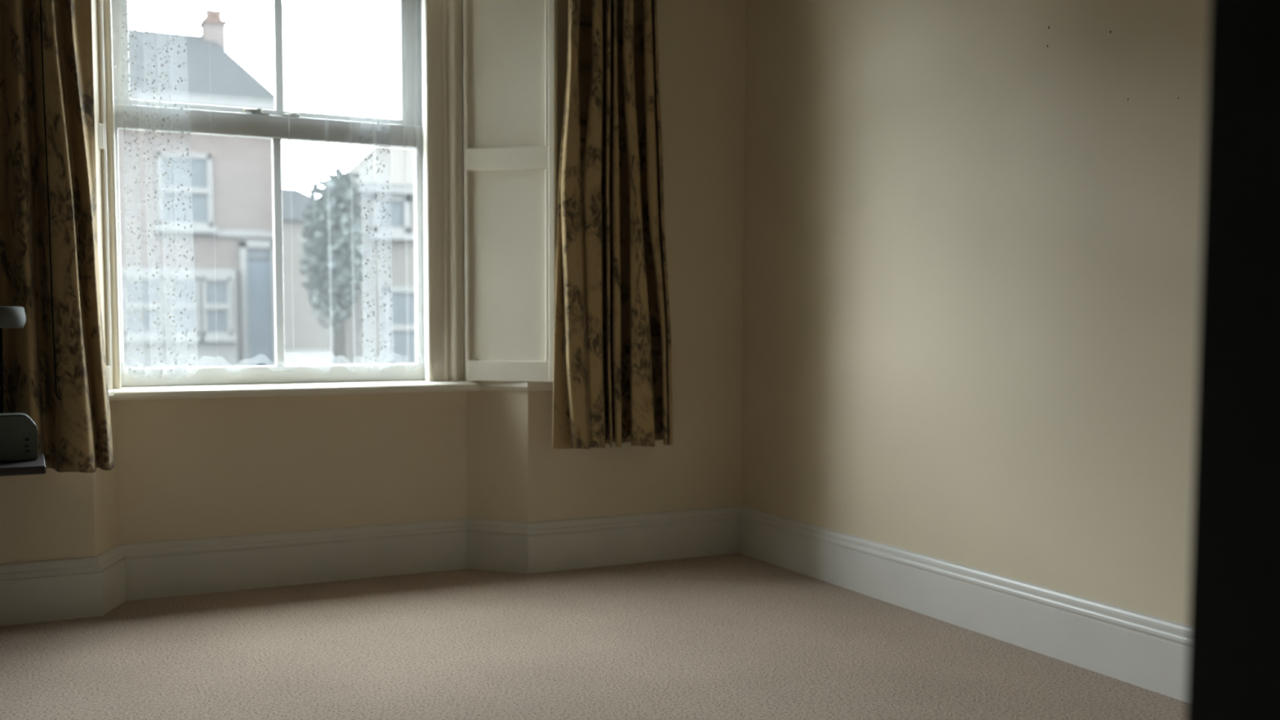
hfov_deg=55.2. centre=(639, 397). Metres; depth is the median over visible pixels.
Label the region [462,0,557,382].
window shutter
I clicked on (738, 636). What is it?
floor
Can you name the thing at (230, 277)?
house
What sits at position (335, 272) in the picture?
street tree
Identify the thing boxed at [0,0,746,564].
wall
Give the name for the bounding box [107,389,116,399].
trim
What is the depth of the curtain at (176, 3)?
4.47 m
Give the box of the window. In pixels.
[103,0,479,400]
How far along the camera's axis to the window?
4.83 m
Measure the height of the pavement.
0.100 m
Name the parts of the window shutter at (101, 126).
rail, rail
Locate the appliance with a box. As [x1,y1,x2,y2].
[0,413,37,461]
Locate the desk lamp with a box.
[0,306,26,413]
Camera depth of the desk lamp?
3.74 m
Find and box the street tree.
[297,149,366,364]
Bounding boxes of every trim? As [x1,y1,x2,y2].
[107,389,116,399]
[477,381,553,391]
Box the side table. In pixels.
[0,453,46,475]
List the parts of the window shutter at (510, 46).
panel, panel, rail, rail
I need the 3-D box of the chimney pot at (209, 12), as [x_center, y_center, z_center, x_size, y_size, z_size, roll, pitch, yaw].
[-9.224,-8.158,26.188,0.220,0.300,0.220,-2,4,-27]
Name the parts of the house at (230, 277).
pane, pane, sill, pane, pane, sill, pane, pane, sill, pane, pane, sill, street door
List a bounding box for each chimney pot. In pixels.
[204,8,213,17]
[213,8,222,19]
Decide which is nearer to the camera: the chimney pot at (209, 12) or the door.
the door
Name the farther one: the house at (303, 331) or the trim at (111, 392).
the house at (303, 331)
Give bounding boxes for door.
[1186,0,1279,719]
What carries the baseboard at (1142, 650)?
attached to the wall at (972, 228)
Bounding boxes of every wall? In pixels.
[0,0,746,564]
[741,0,1210,625]
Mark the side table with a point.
(13, 468)
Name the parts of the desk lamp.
stem, lamp shade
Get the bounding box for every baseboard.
[0,505,741,626]
[739,505,1189,702]
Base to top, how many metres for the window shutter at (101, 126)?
1.644 m
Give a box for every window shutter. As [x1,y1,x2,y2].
[97,0,112,389]
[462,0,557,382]
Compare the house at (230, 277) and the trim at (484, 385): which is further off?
the house at (230, 277)
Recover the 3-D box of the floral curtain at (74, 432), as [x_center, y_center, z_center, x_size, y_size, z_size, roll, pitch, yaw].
[-2.203,-0.782,3.876,0.938,2.083,0.147,-2,4,-25]
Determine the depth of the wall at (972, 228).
4.01 m
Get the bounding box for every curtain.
[0,0,113,472]
[111,0,393,377]
[552,0,672,448]
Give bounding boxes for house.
[117,8,285,368]
[281,187,333,350]
[332,146,415,364]
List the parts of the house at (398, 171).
sill, pane, pane, pane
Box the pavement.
[284,350,333,365]
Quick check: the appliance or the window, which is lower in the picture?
the appliance
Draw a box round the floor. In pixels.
[0,552,1186,719]
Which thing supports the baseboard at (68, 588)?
attached to the wall at (184, 468)
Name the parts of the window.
architrave, latch arm, rail, rail, rail, sill, architrave, box frame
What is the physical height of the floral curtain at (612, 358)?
2.090 m
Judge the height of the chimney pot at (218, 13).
0.300 m

